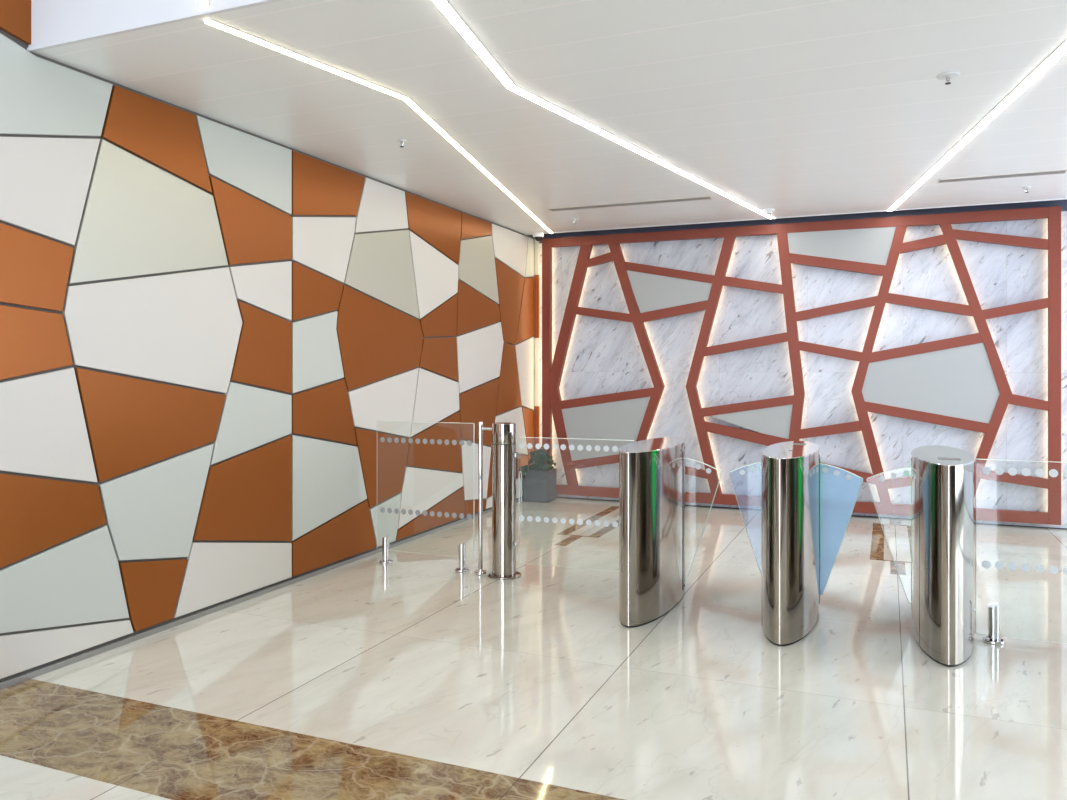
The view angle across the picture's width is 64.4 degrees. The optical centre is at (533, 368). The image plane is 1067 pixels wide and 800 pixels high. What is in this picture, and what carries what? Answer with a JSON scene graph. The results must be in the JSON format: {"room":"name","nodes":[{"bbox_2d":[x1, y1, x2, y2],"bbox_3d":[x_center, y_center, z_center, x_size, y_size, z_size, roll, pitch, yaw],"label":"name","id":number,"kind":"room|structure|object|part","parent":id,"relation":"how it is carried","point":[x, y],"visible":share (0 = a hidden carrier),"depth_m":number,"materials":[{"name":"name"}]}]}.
{"room":"lobby","nodes":[
{"label":"lobby","id":0,"kind":"room"},
{"bbox_2d":[27,0,280,51],"bbox_3d":[1.541,-3.018,2.446,8.640,2.963,0.028,0,0,23],"label":"ceiling","id":1,"kind":"structure","parent":0,"point":[54,23],"depth_m":3.91,"materials":[{"name":"white paint"}]},
{"bbox_2d":[0,0,533,681],"bbox_3d":[-3.166,-1.500,2.617,0.220,6.000,15.990,0,0,23],"label":"wall","id":2,"kind":"structure","parent":0,"point":[208,326],"depth_m":5.11,"materials":[{"name":"grey"}]},
{"bbox_3d":[-2.502,-1.822,3.948,0.020,0.509,0.338,0,0,23],"label":"cladding panel","id":3,"kind":"part","parent":2,"relation":"part of","materials":[{"name":"orange metal"}]},
{"bbox_3d":[-2.458,-0.112,4.053,0.020,0.399,0.566,0,0,23],"label":"cladding panel","id":4,"kind":"part","parent":2,"relation":"part of","materials":[{"name":"orange metal"}]},
{"bbox_3d":[-2.457,-0.500,4.055,0.020,0.426,0.571,0,0,23],"label":"cladding panel","id":5,"kind":"part","parent":2,"relation":"part of","materials":[{"name":"orange metal"}]},
{"bbox_3d":[-2.430,0.296,4.119,0.020,0.603,0.710,0,0,23],"label":"cladding panel","id":6,"kind":"part","parent":2,"relation":"part of","materials":[{"name":"white"}]},
{"bbox_3d":[-2.427,-0.918,4.126,0.020,0.581,0.725,0,0,23],"label":"cladding panel","id":7,"kind":"part","parent":2,"relation":"part of","materials":[{"name":"white metal"}]},
{"bbox_3d":[-2.420,0.708,4.144,0.020,0.519,0.764,0,0,23],"label":"cladding panel","id":8,"kind":"part","parent":2,"relation":"part of","materials":[{"name":"orange metal"}]},
{"bbox_3d":[-2.412,-1.335,4.163,0.020,0.558,0.804,0,0,23],"label":"cladding panel","id":9,"kind":"part","parent":2,"relation":"part of","materials":[{"name":"grey metal"}]},
{"bbox_3d":[-2.392,1.098,4.212,0.020,0.528,0.911,0,0,23],"label":"cladding panel","id":10,"kind":"part","parent":2,"relation":"part of","materials":[{"name":"grey"}]},
{"bbox_3d":[-2.386,1.336,4.226,0.020,0.231,0.940,0,0,23],"label":"cladding panel","id":11,"kind":"part","parent":2,"relation":"part of","materials":[{"name":"white"}]},
{"bbox_3d":[-2.141,-0.820,4.811,0.020,0.779,1.118,0,0,23],"label":"cladding panel","id":12,"kind":"part","parent":2,"relation":"part of","materials":[{"name":"grey"}]},
{"bbox_3d":[-2.139,0.297,4.818,0.020,0.603,1.058,0,0,23],"label":"cladding panel","id":13,"kind":"part","parent":2,"relation":"part of","materials":[{"name":"orange metal"}]},
{"bbox_3d":[-2.122,-0.241,4.857,0.020,0.792,1.274,0,0,23],"label":"cladding panel","id":14,"kind":"part","parent":2,"relation":"part of","materials":[{"name":"white"}]},
{"bbox_3d":[-2.146,1.251,4.799,0.020,0.399,0.476,0,0,23],"label":"cladding panel","id":15,"kind":"part","parent":2,"relation":"part of","materials":[{"name":"orange metal"}]},
{"bbox_3d":[-2.130,0.789,4.839,0.020,0.654,0.815,0,0,23],"label":"cladding panel","id":16,"kind":"part","parent":2,"relation":"part of","materials":[{"name":"grey metal"}]},
{"bbox_3d":[-2.130,-1.298,4.840,0.020,0.443,0.784,0,0,23],"label":"cladding panel","id":17,"kind":"part","parent":2,"relation":"part of","materials":[{"name":"orange metal"}]},
{"bbox_3d":[-1.891,1.246,5.412,0.020,0.411,1.045,0,0,23],"label":"cladding panel","id":18,"kind":"part","parent":2,"relation":"part of","materials":[{"name":"white"}]},
{"bbox_3d":[-1.863,0.832,5.480,0.020,0.735,0.898,0,0,23],"label":"cladding panel","id":19,"kind":"part","parent":2,"relation":"part of","materials":[{"name":"orange metal"}]},
{"bbox_3d":[-1.858,-1.295,5.490,0.020,0.449,0.875,0,0,23],"label":"cladding panel","id":20,"kind":"part","parent":2,"relation":"part of","materials":[{"name":"grey"}]},
{"bbox_3d":[-1.837,-0.916,5.540,0.020,0.526,0.767,0,0,23],"label":"cladding panel","id":21,"kind":"part","parent":2,"relation":"part of","materials":[{"name":"orange metal"}]},
{"bbox_3d":[-1.835,0.339,5.544,0.020,0.503,0.758,0,0,23],"label":"cladding panel","id":22,"kind":"part","parent":2,"relation":"part of","materials":[{"name":"grey"}]},
{"bbox_3d":[-1.804,-0.540,5.619,0.020,0.414,0.596,0,0,23],"label":"cladding panel","id":23,"kind":"part","parent":2,"relation":"part of","materials":[{"name":"white"}]},
{"bbox_3d":[-1.802,-0.130,5.625,0.020,0.606,0.583,0,0,23],"label":"cladding panel","id":24,"kind":"part","parent":2,"relation":"part of","materials":[{"name":"orange metal"}]},
{"bbox_2d":[0,497,522,689],"bbox_3d":[-3.036,1.485,2.667,0.021,0.030,15.783,0,0,23],"label":"baseboard","id":25,"kind":"structure","parent":2,"relation":"attached to","point":[37,672],"depth_m":5.08,"materials":[{"name":"grey metal"}]},
{"bbox_3d":[-1.569,-0.540,6.182,0.020,0.414,0.596,0,0,23],"label":"cladding panel","id":26,"kind":"part","parent":2,"relation":"part of","materials":[{"name":"orange metal"}]},
{"bbox_3d":[-1.568,-0.130,6.185,0.020,0.605,0.603,0,0,23],"label":"cladding panel","id":27,"kind":"part","parent":2,"relation":"part of","materials":[{"name":"grey"}]},
{"bbox_3d":[-1.537,-0.916,6.258,0.020,0.526,0.762,0,0,23],"label":"cladding panel","id":28,"kind":"part","parent":2,"relation":"part of","materials":[{"name":"white"}]},
{"bbox_3d":[-1.535,0.339,6.264,0.020,0.516,0.774,0,0,23],"label":"cladding panel","id":29,"kind":"part","parent":2,"relation":"part of","materials":[{"name":"orange metal"}]},
{"bbox_3d":[-1.514,-1.295,6.315,0.020,0.449,0.884,0,0,23],"label":"cladding panel","id":30,"kind":"part","parent":2,"relation":"part of","materials":[{"name":"orange metal"}]},
{"bbox_3d":[-1.508,0.832,6.328,0.020,0.735,0.913,0,0,23],"label":"cladding panel","id":31,"kind":"part","parent":2,"relation":"part of","materials":[{"name":"grey"}]},
{"bbox_3d":[-1.482,1.250,6.391,0.020,0.402,1.049,0,0,23],"label":"cladding panel","id":32,"kind":"part","parent":2,"relation":"part of","materials":[{"name":"orange metal"}]},
{"bbox_3d":[-1.238,-0.234,6.976,0.020,0.806,1.282,0,0,23],"label":"cladding panel","id":33,"kind":"part","parent":2,"relation":"part of","materials":[{"name":"orange metal"}]},
{"bbox_3d":[-1.233,-0.819,6.987,0.020,0.761,1.113,0,0,23],"label":"cladding panel","id":34,"kind":"part","parent":2,"relation":"part of","materials":[{"name":"grey"}]},
{"bbox_3d":[-1.242,-1.289,6.966,0.020,0.460,0.789,0,0,23],"label":"cladding panel","id":35,"kind":"part","parent":2,"relation":"part of","materials":[{"name":"white"}]},
{"bbox_3d":[-1.238,0.791,6.975,0.020,0.653,0.816,0,0,23],"label":"cladding panel","id":36,"kind":"part","parent":2,"relation":"part of","materials":[{"name":"orange metal"}]},
{"bbox_3d":[-1.225,0.296,7.006,0.020,0.600,1.055,0,0,23],"label":"cladding panel","id":37,"kind":"part","parent":2,"relation":"part of","materials":[{"name":"white"}]},
{"bbox_3d":[-1.224,1.257,7.008,0.020,0.389,0.466,0,0,23],"label":"cladding panel","id":38,"kind":"part","parent":2,"relation":"part of","materials":[{"name":"grey"}]},
{"bbox_3d":[-0.920,1.305,7.737,0.020,0.293,1.268,0,0,23],"label":"cladding panel","id":39,"kind":"part","parent":2,"relation":"part of","materials":[{"name":"orange metal"}]},
{"bbox_3d":[-0.922,1.103,7.732,0.020,0.510,1.195,0,0,23],"label":"cladding panel","id":40,"kind":"part","parent":2,"relation":"part of","materials":[{"name":"white metal"}]},
{"bbox_3d":[-0.908,-1.264,7.767,0.020,0.510,1.036,0,0,23],"label":"cladding panel","id":41,"kind":"part","parent":2,"relation":"part of","materials":[{"name":"orange metal"}]},
{"bbox_3d":[-0.900,0.714,7.786,0.020,0.596,1.036,0,0,23],"label":"cladding panel","id":42,"kind":"part","parent":2,"relation":"part of","materials":[{"name":"orange metal"}]},
{"bbox_3d":[-0.908,-0.819,7.766,0.020,0.759,0.911,0,0,23],"label":"cladding panel","id":43,"kind":"part","parent":2,"relation":"part of","materials":[{"name":"white"}]},
{"bbox_3d":[-0.899,0.295,7.787,0.020,0.600,0.907,0,0,23],"label":"cladding panel","id":44,"kind":"part","parent":2,"relation":"part of","materials":[{"name":"white"}]},
{"bbox_3d":[-0.874,-0.089,7.848,0.020,0.423,0.733,0,0,23],"label":"cladding panel","id":45,"kind":"part","parent":2,"relation":"part of","materials":[{"name":"orange metal"}]},
{"bbox_3d":[-0.876,-0.499,7.843,0.020,0.437,0.703,0,0,23],"label":"cladding panel","id":46,"kind":"part","parent":2,"relation":"part of","materials":[{"name":"orange metal"}]},
{"bbox_3d":[-0.586,1.379,8.538,0.020,0.144,0.478,0,0,23],"label":"cladding panel","id":47,"kind":"part","parent":2,"relation":"part of","materials":[{"name":"orange metal"}]},
{"bbox_3d":[-0.578,1.019,8.557,0.020,0.648,0.669,0,0,23],"label":"cladding panel","id":48,"kind":"part","parent":2,"relation":"part of","materials":[{"name":"white"}]},
{"bbox_3d":[-0.577,-1.388,8.559,0.020,0.262,0.692,0,0,23],"label":"cladding panel","id":49,"kind":"part","parent":2,"relation":"part of","materials":[{"name":"orange metal"}]},
{"bbox_3d":[-0.552,-0.587,8.618,0.020,0.540,0.995,0,0,23],"label":"cladding panel","id":50,"kind":"part","parent":2,"relation":"part of","materials":[{"name":"orange metal"}]},
{"bbox_3d":[-0.552,-1.039,8.619,0.020,0.705,0.920,0,0,23],"label":"cladding panel","id":51,"kind":"part","parent":2,"relation":"part of","materials":[{"name":"grey"}]},
{"bbox_3d":[-0.547,0.457,8.629,0.020,0.714,0.907,0,0,23],"label":"cladding panel","id":52,"kind":"part","parent":2,"relation":"part of","materials":[{"name":"orange metal"}]},
{"bbox_3d":[-0.537,-0.130,8.654,0.020,0.737,1.073,0,0,23],"label":"cladding panel","id":53,"kind":"part","parent":2,"relation":"part of","materials":[{"name":"white"}]},
{"bbox_3d":[-0.281,1.322,9.268,0.020,0.259,1.115,0,0,23],"label":"cladding panel","id":54,"kind":"part","parent":2,"relation":"part of","materials":[{"name":"white"}]},
{"bbox_3d":[-0.276,1.086,9.279,0.020,0.511,1.092,0,0,23],"label":"cladding panel","id":55,"kind":"part","parent":2,"relation":"part of","materials":[{"name":"orange metal"}]},
{"bbox_3d":[-0.273,0.108,9.288,0.020,0.774,0.674,0,0,23],"label":"cladding panel","id":56,"kind":"part","parent":2,"relation":"part of","materials":[{"name":"orange metal"}]},
{"bbox_3d":[-0.256,0.714,9.327,0.020,0.562,0.964,0,0,23],"label":"cladding panel","id":57,"kind":"part","parent":2,"relation":"part of","materials":[{"name":"white"}]},
{"bbox_3d":[-0.256,-1.281,9.329,0.020,0.476,0.963,0,0,23],"label":"cladding panel","id":58,"kind":"part","parent":2,"relation":"part of","materials":[{"name":"white"}]},
{"bbox_3d":[-0.261,-0.719,9.316,0.020,0.899,0.784,0,0,23],"label":"cladding panel","id":59,"kind":"part","parent":2,"relation":"part of","materials":[{"name":"orange metal"}]},
{"bbox_3d":[-0.105,0.056,9.688,0.020,0.859,0.527,0,0,23],"label":"cladding panel","id":60,"kind":"part","parent":2,"relation":"part of","materials":[{"name":"white"}]},
{"bbox_3d":[-0.105,-0.670,9.689,0.020,0.796,0.525,0,0,23],"label":"cladding panel","id":61,"kind":"part","parent":2,"relation":"part of","materials":[{"name":"orange metal"}]},
{"bbox_3d":[-0.070,0.810,9.774,0.020,0.752,0.341,0,0,23],"label":"cladding panel","id":62,"kind":"part","parent":2,"relation":"part of","materials":[{"name":"orange metal"}]},
{"bbox_3d":[-0.053,-1.281,9.813,0.020,0.476,0.256,0,0,23],"label":"cladding panel","id":63,"kind":"part","parent":2,"relation":"part of","materials":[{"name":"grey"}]},
{"bbox_2d":[0,498,1066,799],"bbox_3d":[0.982,1.560,1.107,9.040,0.120,16.400,0,0,23],"label":"floor","id":64,"kind":"structure","parent":0,"point":[537,675],"depth_m":4.15,"materials":[{"name":"white stone"}]},
{"bbox_2d":[0,679,624,799],"bbox_3d":[1.430,1.504,2.153,8.619,0.011,0.605,0,0,23],"label":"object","id":65,"kind":"structure","parent":64,"relation":"in","point":[154,749],"depth_m":3.26,"materials":[{"name":"brown stone"}]},
{"bbox_2d":[377,420,474,572],"bbox_3d":[-0.841,0.953,6.411,0.846,1.095,0.105,0,0,24],"label":"glass barrier","id":66,"kind":"object","parent":64,"relation":"on","point":[462,568],"visible":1,"depth_m":6.38,"materials":[{"name":"white"}]},
{"bbox_3d":[-1.142,1.392,6.545,0.052,0.203,0.052,0,0,23],"label":"clamp post","id":67,"kind":"part","parent":66,"relation":"part of","materials":[{"name":"silver metal"}]},
{"bbox_3d":[-0.529,1.392,6.273,0.052,0.203,0.052,0,0,23],"label":"clamp post","id":68,"kind":"part","parent":66,"relation":"part of","materials":[{"name":"silver metal"}]},
{"bbox_2d":[519,471,521,502],"bbox_3d":[-0.147,1.322,9.446,0.011,0.356,0.072,0,0,23],"label":"rail","id":69,"kind":"object","parent":64,"relation":"on","point":[520,471],"visible":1,"depth_m":9.44,"materials":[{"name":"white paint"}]},
{"bbox_2d":[520,447,556,502],"bbox_3d":[0.065,1.192,9.597,0.373,0.615,0.358,0,0,23],"label":"potted plant","id":70,"kind":"object","parent":64,"relation":"on","point":[539,484],"visible":0.99,"depth_m":9.52,"materials":[{"name":"green plant"}]},
{"bbox_3d":[0.073,1.323,9.630,0.295,0.355,0.290,0,0,23],"label":"planter","id":71,"kind":"part","parent":70,"relation":"part of","materials":[{"name":"grey concrete"}]},
{"bbox_2d":[474,422,633,579],"bbox_3d":[0.126,0.944,5.989,1.183,1.112,0.250,0,0,23],"label":"gate","id":72,"kind":"object","parent":64,"relation":"on","point":[504,454],"visible":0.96,"depth_m":6.06,"materials":[{"name":"silver metal"}]},
{"bbox_3d":[-0.387,0.934,6.181,0.033,1.092,0.033,0,0,23],"label":"rail","id":73,"kind":"part","parent":72,"relation":"part of","materials":[{"name":"silver metal"}]},
{"bbox_3d":[-0.213,1.016,6.130,0.172,0.943,0.172,0,0,23],"label":"bollard post","id":74,"kind":"part","parent":72,"relation":"part of","materials":[{"name":"silver metal"}]},
{"bbox_3d":[0.289,0.946,5.951,0.853,0.908,0.010,0,0,20],"label":"glass","id":75,"kind":"part","parent":72,"relation":"part of","materials":[{"name":"white"}]},
{"bbox_2d":[555,506,618,545],"bbox_3d":[0.687,1.504,8.290,0.400,0.011,2.410,0,0,23],"label":"trim","id":76,"kind":"structure","parent":64,"relation":"in","point":[572,538],"depth_m":7.84,"materials":[{"name":"brown stone"}]},
{"bbox_2d":[619,437,721,627],"bbox_3d":[0.888,0.993,5.400,0.561,1.015,1.206,0,0,23],"label":"gate","id":77,"kind":"object","parent":64,"relation":"on","point":[651,471],"visible":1,"depth_m":5.02,"materials":[{"name":"silver metal"}]},
{"bbox_3d":[0.775,0.489,5.447,0.316,0.008,1.206,0,0,23],"label":"lid","id":78,"kind":"part","parent":77,"relation":"part of","materials":[{"name":"silver metal"}]},
{"bbox_2d":[729,441,862,645],"bbox_3d":[1.557,0.992,5.120,0.905,1.016,0.837,0,0,-25],"label":"gate","id":79,"kind":"object","parent":64,"relation":"on","point":[808,504],"visible":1,"depth_m":4.72,"materials":[{"name":"silver metal"}]},
{"bbox_3d":[1.557,0.489,5.120,0.316,0.008,1.206,0,0,23],"label":"lid","id":80,"kind":"part","parent":79,"relation":"part of","materials":[{"name":"silver metal"}]},
{"bbox_2d":[819,459,819,535],"bbox_3d":[1.765,0.877,5.223,0.002,0.645,0.058,0,0,23],"label":"indicator light","id":81,"kind":"object","parent":79,"relation":"attached to","point":[819,459],"depth_m":5.20,"materials":[{"name":"plastic"}]},
{"bbox_2d":[870,520,910,574],"bbox_3d":[3.119,1.504,7.275,0.400,0.011,2.410,0,0,23],"label":"trim","id":82,"kind":"structure","parent":64,"relation":"in","point":[877,543],"depth_m":7.13,"materials":[{"name":"brown stone"}]},
{"bbox_2d":[866,445,974,666],"bbox_3d":[2.316,0.992,4.803,0.578,1.016,1.093,0,0,-3],"label":"gate","id":83,"kind":"object","parent":64,"relation":"on","point":[942,477],"visible":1,"depth_m":4.33,"materials":[{"name":"silver metal"}]},
{"bbox_2d":[911,461,911,570],"bbox_3d":[2.243,0.877,5.024,0.002,0.645,0.200,0,0,23],"label":"indicator light","id":84,"kind":"object","parent":83,"relation":"attached to","point":[911,461],"depth_m":5.01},
{"bbox_3d":[2.316,0.489,4.803,0.316,0.008,1.206,0,0,23],"label":"lid","id":85,"kind":"part","parent":83,"relation":"part of","materials":[{"name":"silver metal"}]},
{"bbox_2d":[975,459,1066,644],"bbox_3d":[2.981,1.000,4.450,1.168,1.000,0.104,0,0,23],"label":"glass barrier","id":86,"kind":"object","parent":64,"relation":"on","point":[993,638],"visible":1,"depth_m":4.62,"materials":[{"name":"white"}]},
{"bbox_3d":[2.521,1.392,4.642,0.052,0.203,0.052,0,0,23],"label":"clamp post","id":87,"kind":"part","parent":86,"relation":"part of","materials":[{"name":"silver metal"}]},
{"bbox_2d":[33,0,1066,233],"bbox_3d":[2.717,-1.600,5.262,8.640,0.120,6.075,0,0,23],"label":"ceiling","id":88,"kind":"structure","parent":0,"point":[793,108],"depth_m":4.71,"materials":[{"name":"white paint"}]},
{"bbox_2d":[199,0,552,232],"bbox_3d":[-0.439,-2.866,6.581,0.446,2.668,6.149,0,0,16],"label":"light strip","id":89,"kind":"object","parent":88,"relation":"attached to","point":[202,3],"visible":1,"depth_m":4.67,"materials":[{"name":"beige plastic"}]},
{"bbox_2d":[200,0,206,6],"bbox_3d":[-1.431,-2.885,3.671,0.034,2.630,0.005,0,0,23],"label":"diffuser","id":90,"kind":"object","parent":89,"relation":"attached to","point":[203,3],"depth_m":3.67,"materials":[{"name":"white plastic"}]},
{"bbox_2d":[397,139,405,147],"bbox_3d":[-0.887,-1.517,5.713,0.060,0.046,0.060,0,0,23],"label":"sprinkler head","id":91,"kind":"object","parent":88,"relation":"attached to","point":[401,141],"visible":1,"depth_m":5.71},
{"bbox_2d":[533,232,543,240],"bbox_3d":[0.054,-1.487,9.578,0.124,0.096,0.124,0,0,23],"label":"dome camera","id":92,"kind":"object","parent":88,"relation":"attached to","point":[538,236],"visible":1,"depth_m":9.54,"materials":[{"name":"white paint"}]},
{"bbox_2d":[431,0,775,218],"bbox_3d":[0.851,-1.536,6.070,0.394,0.008,6.071,0,0,28],"label":"light strip","id":93,"kind":"object","parent":88,"relation":"attached to","point":[444,6],"visible":1,"depth_m":4.75,"materials":[{"name":"beige plastic"}]},
{"bbox_2d":[548,196,711,210],"bbox_3d":[0.880,-1.542,7.923,1.560,0.015,0.124,0,0,23],"label":"ceiling vent","id":94,"kind":"object","parent":88,"relation":"in","point":[704,197],"visible":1,"depth_m":7.89,"materials":[{"name":"beige metal"}]},
{"bbox_2d":[762,209,774,214],"bbox_3d":[2.277,-1.518,8.206,0.120,0.068,0.120,0,0,23],"label":"ceiling sensor","id":95,"kind":"object","parent":88,"relation":"attached to","point":[766,211],"visible":1,"depth_m":8.17,"materials":[{"name":"white paint"}]},
{"bbox_2d":[936,72,959,84],"bbox_3d":[2.175,-1.517,4.445,0.110,0.046,0.110,0,0,23],"label":"sprinkler head","id":96,"kind":"object","parent":88,"relation":"attached to","point":[947,76],"visible":1,"depth_m":4.44},
{"bbox_2d":[887,40,1066,210],"bbox_3d":[2.765,-1.536,5.273,0.473,0.008,6.070,0,0,17],"label":"light strip","id":97,"kind":"object","parent":88,"relation":"attached to","point":[1061,50],"visible":1,"depth_m":5.11,"materials":[{"name":"beige plastic"}]},
{"bbox_2d":[938,170,1066,182],"bbox_3d":[3.742,-1.542,6.782,0.900,0.015,0.124,0,0,23],"label":"ceiling vent","id":98,"kind":"object","parent":88,"relation":"in","point":[1054,171],"visible":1,"depth_m":6.78,"materials":[{"name":"beige metal"}]},
{"bbox_2d":[533,211,1066,527],"bbox_3d":[4.039,-1.500,8.430,9.040,6.000,0.330,0,0,23],"label":"wall","id":99,"kind":"structure","parent":0,"point":[604,356],"depth_m":8.75,"materials":[{"name":"white stone"}]},
{"bbox_3d":[0.039,0.787,9.931,0.056,0.685,0.018,0,0,23],"label":"cladding panel","id":100,"kind":"part","parent":99,"relation":"part of","materials":[{"name":"orange metal"}]},
{"bbox_3d":[0.039,0.043,9.931,0.056,0.795,0.018,0,0,23],"label":"cladding panel","id":101,"kind":"part","parent":99,"relation":"part of","materials":[{"name":"white"}]},
{"bbox_3d":[0.039,-0.728,9.931,0.056,0.735,0.018,0,0,23],"label":"cladding panel","id":102,"kind":"part","parent":99,"relation":"part of","materials":[{"name":"orange metal"}]},
{"bbox_3d":[0.039,-1.313,9.931,0.056,0.426,0.018,0,0,23],"label":"cladding panel","id":103,"kind":"part","parent":99,"relation":"part of","materials":[{"name":"grey"}]},
{"bbox_2d":[525,198,1066,243],"bbox_3d":[3.982,-1.562,8.290,8.639,0.195,0.012,0,0,23],"label":"trim","id":104,"kind":"structure","parent":99,"relation":"attached to","point":[1063,203],"depth_m":8.71,"materials":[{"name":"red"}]},
{"bbox_2d":[542,206,1060,524],"bbox_3d":[2.494,-0.027,8.839,5.172,2.944,0.076,0,0,23],"label":"lattice screen","id":105,"kind":"object","parent":99,"relation":"attached to","point":[961,382],"visible":0.87,"depth_m":8.62,"materials":[{"name":"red metal"}]},
{"bbox_3d":[0.156,-0.027,9.812,0.098,2.944,0.070,0,0,23],"label":"post","id":106,"kind":"part","parent":105,"relation":"part of","materials":[{"name":"orange metal"}]},
{"bbox_3d":[0.799,0.691,9.529,1.128,0.843,0.018,0,0,23],"label":"infill panel","id":107,"kind":"part","parent":105,"relation":"part of","materials":[{"name":"grey"}]},
{"bbox_3d":[1.469,-0.843,9.249,0.985,0.572,0.018,0,0,23],"label":"infill panel","id":108,"kind":"part","parent":105,"relation":"part of","materials":[{"name":"grey"}]},
{"bbox_3d":[2.243,0.546,8.926,0.969,0.444,0.018,0,0,23],"label":"infill panel","id":109,"kind":"part","parent":105,"relation":"part of","materials":[{"name":"grey"}]},
{"bbox_3d":[2.495,-1.450,8.836,4.969,0.098,0.070,0,0,23],"label":"rail","id":110,"kind":"part","parent":105,"relation":"part of","materials":[{"name":"orange metal"}]},
{"bbox_3d":[2.495,1.393,8.836,4.969,0.105,0.070,0,0,23],"label":"rail","id":111,"kind":"part","parent":105,"relation":"part of","materials":[{"name":"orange metal"}]},
{"bbox_3d":[3.107,-1.202,8.565,1.082,0.457,0.018,0,0,23],"label":"infill panel","id":112,"kind":"part","parent":105,"relation":"part of","materials":[{"name":"grey"}]},
{"bbox_3d":[3.844,0.138,8.258,1.270,0.855,0.018,0,0,23],"label":"infill panel","id":113,"kind":"part","parent":105,"relation":"part of","materials":[{"name":"grey"}]},
{"bbox_3d":[4.834,-0.027,7.859,0.098,2.944,0.070,0,0,23],"label":"post","id":114,"kind":"part","parent":105,"relation":"part of","materials":[{"name":"orange metal"}]},
{"bbox_2d":[557,497,1066,529],"bbox_3d":[3.982,1.494,8.293,8.640,0.012,0.006,0,0,23],"label":"baseboard","id":115,"kind":"structure","parent":99,"relation":"attached to","point":[557,497],"depth_m":8.54,"materials":[{"name":"red"}]}
]}

